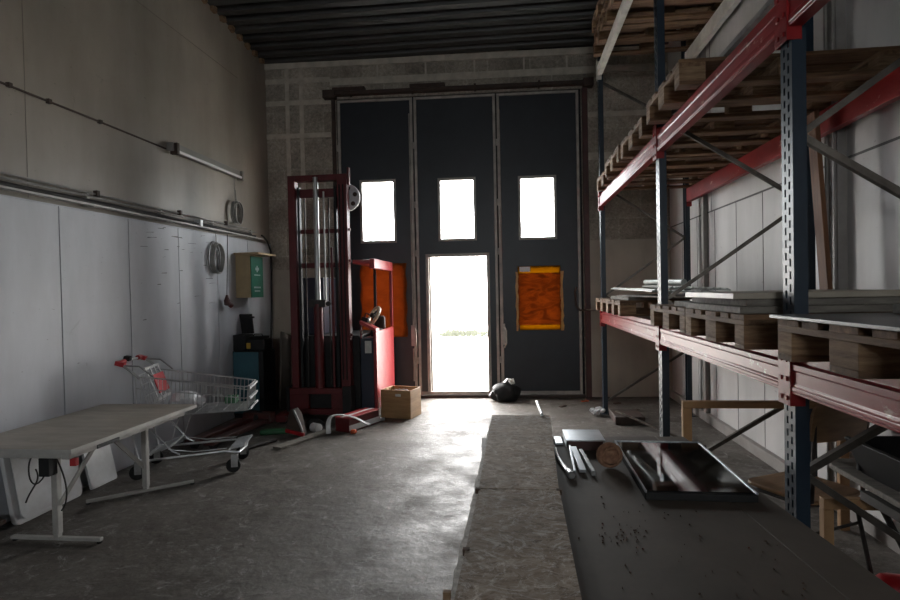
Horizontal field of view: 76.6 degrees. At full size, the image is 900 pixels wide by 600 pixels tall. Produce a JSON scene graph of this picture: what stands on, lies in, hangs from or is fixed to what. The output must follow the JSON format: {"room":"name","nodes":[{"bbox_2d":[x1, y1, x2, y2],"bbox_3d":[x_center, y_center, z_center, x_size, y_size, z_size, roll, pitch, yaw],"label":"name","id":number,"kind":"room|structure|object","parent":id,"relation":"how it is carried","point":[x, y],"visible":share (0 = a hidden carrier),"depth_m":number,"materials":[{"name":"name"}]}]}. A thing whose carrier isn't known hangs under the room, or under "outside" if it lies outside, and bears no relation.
{"room":"warehouse","nodes":[
{"label":"warehouse","id":0,"kind":"room"},
{"bbox_2d":[0,0,269,243],"bbox_3d":[-3.496,-1.465,2.068,0.250,6.100,13.800,-1,1,6],"label":"wall","id":1,"kind":"structure","parent":0,"point":[116,63],"depth_m":5.43,"materials":[{"name":"paint"}]},
{"bbox_2d":[0,81,165,148],"bbox_3d":[-3.403,-1.475,1.635,0.030,0.049,8.560,-1,1,6],"label":"conduit","id":2,"kind":"object","parent":1,"relation":"attached to","point":[7,84],"visible":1,"depth_m":4.60,"materials":[{"name":"metal"}]},
{"bbox_2d":[22,0,236,197],"bbox_3d":[-3.449,-2.106,1.447,0.003,2.800,12.200,-1,1,6],"label":"trim","id":3,"kind":"structure","parent":1,"relation":"attached to","point":[136,0],"depth_m":4.21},
{"bbox_2d":[0,171,263,239],"bbox_3d":[-3.308,-0.797,1.919,0.130,0.158,12.120,-1,1,6],"label":"cable tray","id":4,"kind":"object","parent":1,"relation":"attached to","point":[85,200],"visible":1,"depth_m":4.95,"materials":[{"name":"paint"}]},
{"bbox_2d":[208,232,224,273],"bbox_3d":[-2.765,-0.566,6.754,0.086,0.522,0.270,-1,1,6],"label":"cable coil","id":5,"kind":"object","parent":4,"relation":"hanging from","point":[212,266],"visible":1,"depth_m":6.71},
{"bbox_2d":[224,234,233,307],"bbox_3d":[-2.712,-0.352,6.962,0.074,0.900,0.134,-1,1,18],"label":"plug","id":6,"kind":"object","parent":4,"relation":"hanging from","point":[227,302],"visible":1,"depth_m":6.95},
{"bbox_2d":[261,235,272,337],"bbox_3d":[-2.609,-0.074,8.160,0.035,1.684,0.376,-1,1,2],"label":"cable","id":7,"kind":"object","parent":4,"relation":"hanging from","point":[266,240],"visible":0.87,"depth_m":8.30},
{"bbox_2d":[0,194,272,522],"bbox_3d":[-3.336,0.445,1.911,0.031,2.280,13.050,-1,1,6],"label":"wall panels","id":8,"kind":"object","parent":1,"relation":"attached to","point":[78,287],"visible":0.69,"depth_m":4.98,"materials":[{"name":"metal"}]},
{"bbox_2d":[234,252,275,297],"bbox_3d":[-2.552,-0.321,7.500,0.329,0.575,0.540,-1,1,6],"label":"upper cabinet","id":9,"kind":"object","parent":8,"relation":"attached to","point":[249,265],"visible":1,"depth_m":7.28,"materials":[{"name":"green metal"}]},
{"bbox_2d":[166,142,243,180],"bbox_3d":[-2.808,-1.595,6.669,0.109,0.120,1.520,-1,1,6],"label":"strip light","id":10,"kind":"object","parent":1,"relation":"attached to","point":[173,148],"visible":1,"depth_m":6.49,"materials":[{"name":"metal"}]},
{"bbox_2d":[201,0,264,63],"bbox_3d":[-3.417,-3.796,1.845,0.050,1.042,12.861,-1,1,6],"label":"trim","id":11,"kind":"structure","parent":1,"relation":"attached to","point":[213,9],"depth_m":7.32,"materials":[{"name":"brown metal"}]},
{"bbox_2d":[230,190,243,224],"bbox_3d":[-2.719,-1.181,7.271,0.086,0.452,0.212,-1,1,6],"label":"cable coil","id":12,"kind":"object","parent":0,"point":[237,207],"visible":1,"depth_m":7.26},
{"bbox_2d":[207,0,675,63],"bbox_3d":[-0.550,-3.952,1.825,6.150,1.247,14.055,-1,1,6],"label":"ceiling","id":13,"kind":"structure","parent":0,"point":[281,31],"depth_m":7.38,"materials":[{"name":"metal"}]},
{"bbox_2d":[0,397,899,599],"bbox_3d":[-0.454,1.630,1.766,6.250,0.200,13.850,-1,1,6],"label":"floor","id":14,"kind":"structure","parent":0,"point":[380,511],"depth_m":3.94,"materials":[{"name":"concrete"}]},
{"bbox_2d":[0,458,82,524],"bbox_3d":[-2.976,1.243,4.175,0.143,0.594,0.620,-1,1,6],"label":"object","id":15,"kind":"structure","parent":14,"relation":"on","point":[17,484],"depth_m":3.99,"materials":[{"name":"white"}]},
{"bbox_2d":[0,404,196,543],"bbox_3d":[-2.551,1.204,4.068,0.833,0.660,1.357,-1,1,6],"label":"folding table","id":16,"kind":"object","parent":14,"relation":"on","point":[70,436],"visible":1,"depth_m":3.77,"materials":[{"name":"laminate"}]},
{"bbox_2d":[82,444,116,489],"bbox_3d":[-2.913,1.353,4.734,0.098,0.356,0.300,-1,1,6],"label":"board","id":17,"kind":"object","parent":14,"relation":"on","point":[100,469],"visible":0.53,"depth_m":4.72,"materials":[{"name":"plastic"}]},
{"bbox_2d":[114,354,257,479],"bbox_3d":[-2.306,0.990,5.109,1.066,1.043,0.552,-1,1,-9],"label":"shopping cart","id":18,"kind":"object","parent":14,"relation":"on","point":[233,464],"visible":0.88,"depth_m":4.99,"materials":[{"name":"metal"}]},
{"bbox_2d":[168,391,206,406],"bbox_3d":[-2.375,0.884,5.080,0.308,0.146,0.279,0,1,38],"label":"clear plastic bag","id":19,"kind":"object","parent":18,"relation":"in","point":[175,397],"visible":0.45,"depth_m":5.01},
{"bbox_2d":[135,368,255,414],"bbox_3d":[-2.251,0.805,5.093,0.991,0.362,0.693,-1,1,6],"label":"basket","id":20,"kind":"object","parent":18,"relation":"on","point":[161,383],"depth_m":5.01,"materials":[{"name":"metal"}]},
{"bbox_2d":[184,410,275,448],"bbox_3d":[-2.361,1.404,6.228,0.360,0.180,1.155,-1,1,14],"label":"hand truck","id":21,"kind":"object","parent":14,"relation":"on","point":[251,419],"visible":0.89,"depth_m":6.23,"materials":[{"name":"metal"}]},
{"bbox_2d":[233,348,275,417],"bbox_3d":[-2.503,1.059,7.313,0.400,0.840,0.372,-1,1,6],"label":"base cabinet","id":22,"kind":"object","parent":14,"relation":"on","point":[258,365],"visible":0.61,"depth_m":7.13,"materials":[{"name":"black plastic"}]},
{"bbox_2d":[233,314,254,350],"bbox_3d":[-2.659,0.411,7.328,0.229,0.459,0.287,-1,1,6],"label":"box","id":23,"kind":"object","parent":22,"relation":"on","point":[246,320],"visible":0.8,"depth_m":7.36,"materials":[{"name":"black plastic"}]},
{"bbox_2d":[246,334,271,350],"bbox_3d":[-2.429,0.531,7.255,0.240,0.212,0.232,-1,1,6],"label":"box","id":24,"kind":"object","parent":22,"relation":"on","point":[259,342],"visible":1,"depth_m":7.16,"materials":[{"name":"black plastic"}]},
{"bbox_2d":[260,428,286,434],"bbox_3d":[-1.950,1.459,6.330,0.300,0.050,0.100,-1,1,-11],"label":"scrap","id":25,"kind":"object","parent":14,"relation":"on","point":[274,430],"visible":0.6,"depth_m":6.29,"materials":[{"name":"plastic"}]},
{"bbox_2d":[279,331,290,408],"bbox_3d":[-2.251,0.966,7.788,0.085,1.079,0.561,-1,1,6],"label":"leaning board","id":26,"kind":"object","parent":14,"relation":"on","point":[285,339],"visible":0.79,"depth_m":7.74,"materials":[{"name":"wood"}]},
{"bbox_2d":[285,408,306,436],"bbox_3d":[-1.672,1.327,6.212,0.250,0.287,0.113,-1,1,21],"label":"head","id":27,"kind":"object","parent":14,"relation":"on","point":[295,425],"visible":0.98,"depth_m":6.19},
{"bbox_2d":[273,429,331,449],"bbox_3d":[-1.540,1.466,6.021,0.110,0.022,0.780,-1,1,28],"label":"plank","id":28,"kind":"object","parent":14,"relation":"on","point":[322,432],"visible":0.96,"depth_m":5.94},
{"bbox_2d":[331,99,336,245],"bbox_3d":[-1.651,-0.736,8.340,0.050,4.360,0.100,-1,1,4],"label":"gate post","id":29,"kind":"object","parent":14,"relation":"on","point":[333,116],"visible":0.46,"depth_m":8.27,"materials":[{"name":"metal"}]},
{"bbox_2d":[276,167,394,423],"bbox_3d":[-1.449,-0.074,7.367,1.193,3.060,1.433,-1,1,6],"label":"forklift","id":30,"kind":"object","parent":14,"relation":"on","point":[337,368],"visible":0.89,"depth_m":6.94,"materials":[{"name":"red paint"}]},
{"bbox_2d":[335,407,379,432],"bbox_3d":[-1.062,1.378,6.573,0.214,0.168,0.552,-1,1,30],"label":"striped box","id":31,"kind":"object","parent":14,"relation":"on","point":[370,415],"visible":0.98,"depth_m":6.46,"materials":[{"name":"red paint"}]},
{"bbox_2d":[326,414,370,433],"bbox_3d":[-1.122,1.362,6.309,0.490,0.189,0.123,-1,1,-8],"label":"strap","id":32,"kind":"object","parent":31,"relation":"on","point":[328,422],"visible":1,"depth_m":6.29,"materials":[{"name":"plastic"}]},
{"bbox_2d":[381,385,420,418],"bbox_3d":[-0.610,1.272,7.113,0.400,0.345,0.323,-1,1,20],"label":"cardboard box","id":33,"kind":"object","parent":14,"relation":"on","point":[400,404],"visible":0.97,"depth_m":6.98,"materials":[{"name":"cardboard"}]},
{"bbox_2d":[421,394,585,397],"bbox_3d":[0.179,1.391,8.276,3.510,0.035,0.151,-1,1,4],"label":"rail","id":34,"kind":"object","parent":14,"relation":"on","point":[538,395],"visible":0.5,"depth_m":8.16,"materials":[{"name":"metal"}]},
{"bbox_2d":[488,378,520,401],"bbox_3d":[0.761,1.243,7.937,0.460,0.320,0.354,-1,1,6],"label":"sack","id":35,"kind":"object","parent":14,"relation":"on","point":[504,391],"visible":1,"depth_m":7.84,"materials":[{"name":"plastic"}]},
{"bbox_2d":[581,87,591,396],"bbox_3d":[1.930,-0.803,8.065,0.075,4.360,0.110,-1,1,4],"label":"gate post","id":36,"kind":"object","parent":14,"relation":"on","point":[583,90],"visible":0.91,"depth_m":8.01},
{"bbox_2d":[609,409,644,424],"bbox_3d":[2.048,1.354,6.607,0.330,0.090,0.430,-1,1,6],"label":"crate","id":37,"kind":"object","parent":14,"relation":"on","point":[617,418],"visible":0.93,"depth_m":6.43,"materials":[{"name":"wood"}]},
{"bbox_2d":[597,41,695,416],"bbox_3d":[2.337,-0.991,6.874,1.094,4.758,0.149,-1,1,14],"label":"frame","id":38,"kind":"object","parent":14,"relation":"on","point":[686,209],"visible":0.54,"depth_m":6.92,"materials":[{"name":"blue paint"}]},
{"bbox_3d":[2.696,0.204,5.393,0.066,0.255,2.796,-1,1,6],"label":"beam","id":39,"kind":"structure","parent":38,"relation":"attached to","visible":0},
{"bbox_2d":[606,298,691,315],"bbox_3d":[2.197,0.060,5.539,1.200,0.144,0.800,-1,1,7],"label":"wooden pallet","id":40,"kind":"object","parent":39,"relation":"on","point":[618,307],"visible":0.39,"depth_m":5.21,"materials":[{"name":"brown wood"}]},
{"bbox_2d":[611,296,690,299],"bbox_3d":[1.957,-0.025,5.650,0.550,0.030,0.940,-1,1,6],"label":"board","id":41,"kind":"object","parent":40,"relation":"on","point":[612,297],"visible":0.52,"depth_m":5.20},
{"bbox_2d":[618,294,691,297],"bbox_3d":[1.883,-0.037,5.024,0.420,0.014,1.300,-1,1,-1],"label":"plastic sheet","id":42,"kind":"object","parent":41,"relation":"on","point":[639,295],"visible":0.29,"depth_m":4.96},
{"bbox_2d":[611,287,713,292],"bbox_3d":[1.960,-0.092,5.367,0.550,0.070,1.500,-1,1,3],"label":"plastic sheet","id":43,"kind":"object","parent":42,"relation":"on","point":[614,288],"visible":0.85,"depth_m":4.83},
{"bbox_2d":[642,285,730,290],"bbox_3d":[2.240,-0.123,5.537,0.500,0.067,1.401,-1,1,10],"label":"plastic sheet","id":44,"kind":"object","parent":43,"relation":"on","point":[651,286],"visible":0.82,"depth_m":4.88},
{"bbox_2d":[643,279,686,284],"bbox_3d":[2.150,-0.181,5.747,0.062,0.071,0.912,-1,1,-3],"label":"roll","id":45,"kind":"object","parent":44,"relation":"on","point":[646,281],"visible":0.75,"depth_m":5.54,"materials":[{"name":"plastic"}]},
{"bbox_2d":[615,410,679,436],"bbox_3d":[2.143,1.338,6.063,0.020,0.133,1.122,-2,1,-24],"label":"strut","id":46,"kind":"object","parent":14,"relation":"on","point":[617,411],"visible":0.64,"depth_m":6.17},
{"bbox_2d":[481,437,899,599],"bbox_3d":[0.685,1.155,1.911,1.140,0.700,2.700,-1,1,3],"label":"work table","id":47,"kind":"object","parent":14,"relation":"on","point":[727,530],"visible":0.52,"depth_m":1.83,"materials":[{"name":"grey wood"}]},
{"bbox_2d":[451,430,488,595],"bbox_3d":[0.210,0.801,2.045,0.321,0.019,2.847,-1,1,8],"label":"board","id":48,"kind":"object","parent":47,"relation":"on","point":[476,480],"visible":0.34,"depth_m":1.88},
{"bbox_2d":[451,422,490,599],"bbox_3d":[0.237,0.781,2.067,0.341,0.019,2.936,-1,1,7],"label":"board","id":49,"kind":"object","parent":48,"relation":"on","point":[456,579],"visible":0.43,"depth_m":1.92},
{"bbox_2d":[454,489,581,599],"bbox_3d":[0.163,0.774,1.405,0.348,0.018,1.700,-1,1,6],"label":"board","id":50,"kind":"object","parent":49,"relation":"on","point":[518,541],"visible":1,"depth_m":1.72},
{"bbox_2d":[479,415,558,489],"bbox_3d":[0.370,0.744,2.917,0.367,0.018,1.328,-1,1,6],"label":"board","id":51,"kind":"object","parent":49,"relation":"on","point":[519,452],"visible":0.86,"depth_m":2.71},
{"bbox_2d":[554,445,574,478],"bbox_3d":[0.540,0.774,2.780,0.038,0.036,0.508,-1,1,0],"label":"metal rod","id":52,"kind":"object","parent":47,"relation":"on","point":[570,473],"visible":0.93,"depth_m":2.63,"materials":[{"name":"silver metal"}]},
{"bbox_2d":[571,446,585,472],"bbox_3d":[0.617,0.766,2.754,0.030,0.033,0.321,-1,1,5],"label":"metal bar","id":53,"kind":"object","parent":47,"relation":"on","point":[576,455],"visible":0.89,"depth_m":2.72,"materials":[{"name":"metal"}]},
{"bbox_2d":[562,429,604,449],"bbox_3d":[0.718,0.755,3.075,0.200,0.057,0.230,-1,1,6],"label":"lidded box","id":54,"kind":"object","parent":47,"relation":"on","point":[582,439],"visible":0.91,"depth_m":3.00,"materials":[{"name":"metal"}]},
{"bbox_2d":[579,449,594,475],"bbox_3d":[0.654,0.774,2.730,0.018,0.028,0.341,-1,1,3],"label":"metal bar","id":55,"kind":"object","parent":47,"relation":"on","point":[585,459],"visible":0.91,"depth_m":2.69,"materials":[{"name":"metal"}]},
{"bbox_2d":[596,442,622,467],"bbox_3d":[0.749,0.729,2.678,0.122,0.121,0.094,-1,1,6],"label":"ball","id":56,"kind":"object","parent":47,"relation":"on","point":[608,454],"visible":1,"depth_m":2.65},
{"bbox_2d":[615,440,758,502],"bbox_3d":[1.036,0.766,2.617,0.426,0.038,0.760,-1,1,7],"label":"glass panel","id":57,"kind":"object","parent":47,"relation":"on","point":[661,470],"visible":0.92,"depth_m":2.47,"materials":[{"name":"black glass"}]},
{"bbox_2d":[578,496,805,595],"bbox_3d":[0.752,0.801,1.924,0.635,0.004,0.745,-1,1,6],"label":"crumbs","id":58,"kind":"object","parent":47,"relation":"on","point":[699,593],"visible":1,"depth_m":1.90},
{"bbox_2d":[654,0,818,505],"bbox_3d":[2.031,-0.938,4.101,1.094,4.758,0.149,-1,1,14],"label":"frame","id":59,"kind":"object","parent":14,"relation":"on","point":[659,24],"visible":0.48,"depth_m":4.16,"materials":[{"name":"blue paint"}]},
{"bbox_2d":[596,0,632,80],"bbox_3d":[1.659,-2.772,5.572,0.066,0.250,2.796,-1,1,6],"label":"beam","id":60,"kind":"structure","parent":59,"relation":"attached to","point":[625,5],"depth_m":5.92,"materials":[{"name":"paint"}]},
{"bbox_2d":[593,6,710,56],"bbox_3d":[2.242,-2.944,6.274,1.200,0.144,0.800,-1,1,7],"label":"wooden pallet","id":61,"kind":"object","parent":60,"relation":"on","point":[645,40],"visible":0.52,"depth_m":6.26,"materials":[{"name":"brown wood"}]},
{"bbox_2d":[594,3,692,40],"bbox_3d":[2.258,-3.092,6.284,1.200,0.144,0.800,-1,1,6],"label":"wooden pallet","id":62,"kind":"object","parent":61,"relation":"on","point":[602,10],"visible":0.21,"depth_m":6.40,"materials":[{"name":"brown wood"}]},
{"bbox_2d":[592,0,603,32],"bbox_3d":[2.235,-3.238,6.297,1.200,0.144,0.800,-1,1,6],"label":"wooden pallet","id":63,"kind":"object","parent":62,"relation":"on","point":[599,5],"visible":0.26,"depth_m":6.38,"materials":[{"name":"brown wood"}]},
{"bbox_2d":[605,0,722,24],"bbox_3d":[2.167,-2.929,5.455,1.200,0.144,0.800,-1,1,6],"label":"wooden pallet","id":64,"kind":"object","parent":60,"relation":"on","point":[613,6],"visible":0.56,"depth_m":5.75,"materials":[{"name":"brown wood"}]},
{"bbox_2d":[598,126,655,210],"bbox_3d":[1.691,-1.190,5.598,0.066,0.255,2.796,-1,1,6],"label":"beam","id":65,"kind":"structure","parent":59,"relation":"attached to","point":[645,157],"depth_m":5.19,"materials":[{"name":"metal"}]},
{"bbox_2d":[597,161,712,190],"bbox_3d":[2.300,-1.365,6.316,1.200,0.144,0.800,-1,1,6],"label":"wooden pallet","id":66,"kind":"object","parent":65,"relation":"on","point":[648,182],"visible":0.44,"depth_m":6.30,"materials":[{"name":"brown wood"}]},
{"bbox_2d":[600,311,656,349],"bbox_3d":[1.719,0.219,5.622,0.066,0.255,2.796,-1,1,6],"label":"beam","id":67,"kind":"structure","parent":59,"relation":"attached to","point":[639,326],"depth_m":5.15,"materials":[{"name":"metal"}]},
{"bbox_2d":[596,298,657,311],"bbox_3d":[2.299,0.044,6.354,1.200,0.144,0.800,-1,1,6],"label":"wooden pallet","id":68,"kind":"object","parent":67,"relation":"on","point":[601,305],"visible":0.27,"depth_m":6.41,"materials":[{"name":"brown wood"}]},
{"bbox_2d":[685,0,740,58],"bbox_3d":[2.636,-2.788,5.343,0.066,0.250,2.796,-1,1,6],"label":"beam","id":69,"kind":"structure","parent":59,"relation":"attached to","point":[726,7],"depth_m":5.80,"materials":[{"name":"paint"}]},
{"bbox_2d":[686,134,781,206],"bbox_3d":[2.667,-1.206,5.370,0.066,0.255,2.796,-1,1,6],"label":"beam","id":70,"kind":"structure","parent":59,"relation":"attached to","point":[769,152],"depth_m":5.23,"materials":[{"name":"metal"}]},
{"bbox_2d":[605,145,745,177],"bbox_3d":[2.164,-1.349,5.476,1.200,0.144,0.800,-1,1,7],"label":"wooden pallet","id":71,"kind":"object","parent":70,"relation":"on","point":[614,165],"visible":0.52,"depth_m":5.45,"materials":[{"name":"brown wood"}]},
{"bbox_2d":[620,110,780,158],"bbox_3d":[2.084,-1.333,4.643,1.200,0.144,0.800,-1,1,6],"label":"wooden pallet","id":72,"kind":"object","parent":70,"relation":"on","point":[750,134],"visible":0.59,"depth_m":4.57,"materials":[{"name":"brown wood"}]},
{"bbox_2d":[681,400,849,530],"bbox_3d":[1.999,1.045,3.623,1.000,0.810,0.040,-1,1,6],"label":"wooden stand","id":73,"kind":"object","parent":14,"relation":"on","point":[843,516],"visible":0.47,"depth_m":3.62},
{"bbox_2d":[748,404,873,573],"bbox_3d":[1.895,0.979,3.024,0.430,0.954,0.458,-2,1,-22],"label":"chair","id":74,"kind":"object","parent":14,"relation":"on","point":[827,424],"visible":0.43,"depth_m":2.85,"materials":[{"name":"wood"}]},
{"bbox_2d":[780,23,899,542],"bbox_3d":[1.813,-0.901,2.119,1.094,4.758,0.149,-1,1,14],"label":"frame","id":75,"kind":"object","parent":14,"relation":"on","point":[795,139],"visible":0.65,"depth_m":2.20,"materials":[{"name":"blue paint"}]},
{"bbox_2d":[657,326,783,402],"bbox_3d":[1.457,0.264,3.244,0.066,0.255,2.001,-1,1,6],"label":"beam","id":76,"kind":"structure","parent":75,"relation":"attached to","point":[764,366],"depth_m":2.82,"materials":[{"name":"metal"}]},
{"bbox_2d":[654,0,788,159],"bbox_3d":[1.429,-1.145,3.220,0.066,0.255,2.001,-1,1,6],"label":"beam","id":77,"kind":"structure","parent":75,"relation":"attached to","point":[763,40],"depth_m":2.84,"materials":[{"name":"metal"}]},
{"bbox_2d":[646,46,899,124],"bbox_3d":[1.940,-1.312,3.565,1.200,0.144,0.800,-1,1,6],"label":"wooden pallet","id":78,"kind":"object","parent":77,"relation":"on","point":[831,75],"visible":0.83,"depth_m":3.38,"materials":[{"name":"brown wood"}]},
{"bbox_2d":[780,0,829,44],"bbox_3d":[1.167,-1.100,0.845,0.066,0.255,2.791,-1,1,6],"label":"beam","id":79,"kind":"structure","parent":75,"relation":"attached to","point":[794,14],"depth_m":2.16,"materials":[{"name":"metal"}]},
{"bbox_3d":[1.675,-1.261,0.798,1.200,0.144,0.800,-1,1,6],"label":"wooden pallet","id":80,"kind":"object","parent":79,"relation":"on","visible":0},
{"bbox_2d":[718,0,773,56],"bbox_3d":[1.443,-1.365,2.104,0.055,0.028,3.050,-1,1,6],"label":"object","id":81,"kind":"object","parent":80,"relation":"on","point":[769,4],"visible":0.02,"depth_m":2.87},
{"bbox_2d":[784,360,899,432],"bbox_3d":[1.196,0.309,0.869,0.066,0.255,2.791,-1,1,6],"label":"beam","id":82,"kind":"structure","parent":75,"relation":"attached to","point":[875,401],"depth_m":1.86,"materials":[{"name":"metal"}]},
{"bbox_2d":[778,319,899,378],"bbox_3d":[1.734,0.135,1.589,1.200,0.144,0.800,-1,1,6],"label":"wooden pallet","id":83,"kind":"object","parent":82,"relation":"on","point":[854,352],"visible":0.98,"depth_m":1.65,"materials":[{"name":"brown wood"}]},
{"bbox_2d":[819,66,899,137],"bbox_3d":[2.405,-1.161,2.992,0.066,0.255,2.001,-1,1,6],"label":"beam","id":84,"kind":"structure","parent":75,"relation":"attached to","point":[885,92],"depth_m":3.30,"materials":[{"name":"metal"}]},
{"bbox_3d":[2.434,0.248,3.015,0.066,0.255,2.001,-1,1,6],"label":"beam","id":85,"kind":"structure","parent":75,"relation":"attached to","visible":0},
{"bbox_2d":[650,304,685,333],"bbox_3d":[1.950,0.099,3.510,1.200,0.144,0.800,-1,1,6],"label":"wooden pallet","id":86,"kind":"object","parent":85,"relation":"on","point":[669,316],"visible":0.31,"depth_m":3.51,"materials":[{"name":"brown wood"}]},
{"bbox_2d":[685,308,892,349],"bbox_3d":[1.847,0.115,2.671,1.200,0.144,0.800,-1,1,6],"label":"wooden pallet","id":87,"kind":"object","parent":85,"relation":"on","point":[748,331],"visible":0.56,"depth_m":2.41,"materials":[{"name":"brown wood"}]},
{"bbox_2d":[686,302,892,313],"bbox_3d":[1.617,0.030,2.740,0.710,0.030,0.760,-1,1,6],"label":"board","id":88,"kind":"object","parent":87,"relation":"on","point":[693,305],"visible":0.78,"depth_m":2.38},
{"bbox_2d":[692,296,899,305],"bbox_3d":[1.669,-0.002,2.764,0.730,0.030,0.740,-1,1,6],"label":"board","id":89,"kind":"object","parent":88,"relation":"on","point":[844,300],"visible":0.75,"depth_m":2.41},
{"bbox_2d":[685,289,899,298],"bbox_3d":[1.583,-0.029,2.723,0.690,0.028,0.680,-1,1,6],"label":"board","id":90,"kind":"object","parent":89,"relation":"on","point":[822,293],"visible":1,"depth_m":2.41,"materials":[{"name":"laminate"}]},
{"bbox_2d":[807,111,832,289],"bbox_3d":[2.394,-0.626,3.694,0.060,1.196,0.190,-1,1,6],"label":"plank","id":91,"kind":"object","parent":87,"relation":"on","point":[816,159],"visible":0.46,"depth_m":3.67,"materials":[{"name":"brown wood"}]},
{"bbox_3d":[2.172,0.293,0.640,0.066,0.255,2.791,-1,1,6],"label":"beam","id":92,"kind":"structure","parent":75,"relation":"attached to","visible":0},
{"bbox_3d":[1.644,0.153,0.647,1.200,0.144,0.800,-1,1,6],"label":"wooden pallet","id":93,"kind":"object","parent":92,"relation":"on","visible":0},
{"bbox_2d":[769,313,899,331],"bbox_3d":[1.666,0.064,1.176,1.190,0.012,1.700,-1,1,6],"label":"sheet","id":94,"kind":"object","parent":93,"relation":"on","point":[878,321],"visible":1,"depth_m":1.75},
{"bbox_2d":[819,458,899,547],"bbox_3d":[1.893,1.122,1.916,0.740,0.717,1.580,-1,1,6],"label":"bench","id":95,"kind":"object","parent":14,"relation":"on","point":[877,496],"visible":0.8,"depth_m":2.38,"materials":[{"name":"wood"}]},
{"bbox_2d":[844,436,899,491],"bbox_3d":[1.935,0.681,1.867,0.549,0.162,1.210,-1,1,6],"label":"tray","id":96,"kind":"object","parent":95,"relation":"on","point":[878,458],"visible":0.77,"depth_m":2.36,"materials":[{"name":"plastic"}]},
{"bbox_2d":[875,573,899,592],"bbox_3d":[2.190,1.387,2.691,0.598,0.150,0.178,-1,1,16],"label":"fire extinguisher","id":97,"kind":"object","parent":14,"relation":"on","point":[892,579],"visible":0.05,"depth_m":2.70,"materials":[{"name":"red metal"}]},
{"bbox_2d":[265,49,672,398],"bbox_3d":[0.263,-1.244,8.315,6.250,5.300,0.325,-1,1,4],"label":"wall","id":98,"kind":"structure","parent":0,"point":[622,220],"depth_m":8.06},
{"bbox_2d":[322,77,593,99],"bbox_3d":[0.083,-3.008,8.098,3.830,0.140,0.160,-1,1,4],"label":"track","id":99,"kind":"object","parent":98,"relation":"attached to","point":[588,82],"visible":1,"depth_m":8.07,"materials":[{"name":"metal"}]},
{"bbox_2d":[336,97,418,386],"bbox_3d":[-1.053,-0.762,8.269,1.139,4.330,0.171,-1,1,4],"label":"door","id":100,"kind":"structure","parent":99,"relation":"hanging from","point":[375,137],"depth_m":8.27,"materials":[{"name":"black metal"}]},
{"bbox_2d":[359,179,396,243],"bbox_3d":[-1.042,-1.288,8.312,0.530,0.920,0.084,-1,1,4],"label":"window","id":101,"kind":"structure","parent":100,"relation":"attached to","point":[361,182],"depth_m":8.28,"materials":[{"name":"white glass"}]},
{"bbox_2d":[360,263,407,336],"bbox_3d":[-0.961,0.006,8.268,0.694,1.070,0.012,-1,1,4],"label":"film","id":102,"kind":"object","parent":100,"relation":"attached to","point":[399,281],"visible":0.66,"depth_m":8.26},
{"bbox_2d":[413,93,501,394],"bbox_3d":[0.103,-0.784,8.227,1.208,4.330,0.120,-1,1,4],"label":"door","id":103,"kind":"structure","parent":99,"relation":"hanging from","point":[455,135],"depth_m":8.19,"materials":[{"name":"black metal"}]},
{"bbox_2d":[437,177,476,240],"bbox_3d":[0.105,-1.305,8.226,0.550,0.910,0.084,-1,1,4],"label":"window","id":104,"kind":"structure","parent":103,"relation":"attached to","point":[439,180],"depth_m":8.19,"materials":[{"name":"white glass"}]},
{"bbox_2d":[337,89,584,394],"bbox_3d":[0.137,-0.789,8.179,3.502,4.340,0.171,-1,1,4],"label":"door","id":105,"kind":"structure","parent":99,"relation":"hanging from","point":[539,132],"depth_m":8.11,"materials":[{"name":"black metal"}]},
{"bbox_2d":[518,175,556,239],"bbox_3d":[1.246,-1.316,8.140,0.540,0.910,0.084,-1,1,4],"label":"window","id":106,"kind":"structure","parent":105,"relation":"attached to","point":[553,177],"depth_m":8.10,"materials":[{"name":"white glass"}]},
{"bbox_2d":[515,265,563,330],"bbox_3d":[1.272,-0.025,8.089,0.683,0.920,0.036,-1,1,4],"label":"film","id":107,"kind":"object","parent":105,"relation":"attached to","point":[539,289],"visible":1,"depth_m":8.09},
{"bbox_2d":[264,45,667,248],"bbox_3d":[0.178,-2.150,8.152,5.760,2.720,0.035,-1,1,4],"label":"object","id":108,"kind":"structure","parent":98,"relation":"attached to","point":[300,66],"depth_m":8.18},
{"bbox_2d":[668,0,899,531],"bbox_3d":[2.472,-1.575,1.459,0.250,6.100,13.900,-1,1,6],"label":"wall","id":109,"kind":"structure","parent":0,"point":[873,213],"depth_m":4.86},
{"bbox_2d":[699,46,709,412],"bbox_3d":[2.880,-1.266,6.461,0.050,5.100,0.080,-1,1,6],"label":"column","id":110,"kind":"structure","parent":109,"relation":"attached to","point":[704,199],"depth_m":6.45,"materials":[{"name":"metal"}]},
{"bbox_2d":[670,390,899,554],"bbox_3d":[2.367,1.430,1.376,0.050,0.100,13.200,-1,1,6],"label":"baseboard","id":111,"kind":"structure","parent":109,"relation":"attached to","point":[776,462],"depth_m":5.04,"materials":[{"name":"paint"}]},
{"bbox_2d":[671,46,899,447],"bbox_3d":[2.337,-1.169,1.330,0.006,5.100,13.200,-1,1,6],"label":"trim","id":112,"kind":"structure","parent":109,"relation":"attached to","point":[898,137],"depth_m":5.39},
{"bbox_2d":[823,0,847,482],"bbox_3d":[2.576,-1.216,3.819,0.075,5.100,0.140,-1,1,6],"label":"column","id":113,"kind":"structure","parent":109,"relation":"attached to","point":[834,11],"depth_m":3.77,"materials":[{"name":"metal"}]},
{"label":"outside","id":114,"kind":"structure","parent":0,"visible":0},
{"bbox_2d":[432,300,488,389],"bbox_3d":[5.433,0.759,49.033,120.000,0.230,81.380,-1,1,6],"label":"ground","id":115,"kind":"structure","parent":114,"point":[459,363],"depth_m":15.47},
{"bbox_2d":[437,326,487,336],"bbox_3d":[0.708,1.083,20.072,2.139,0.278,2.042,-1,1,6],"label":"grass patch","id":116,"kind":"structure","parent":115,"relation":"on","point":[449,332],"depth_m":19.51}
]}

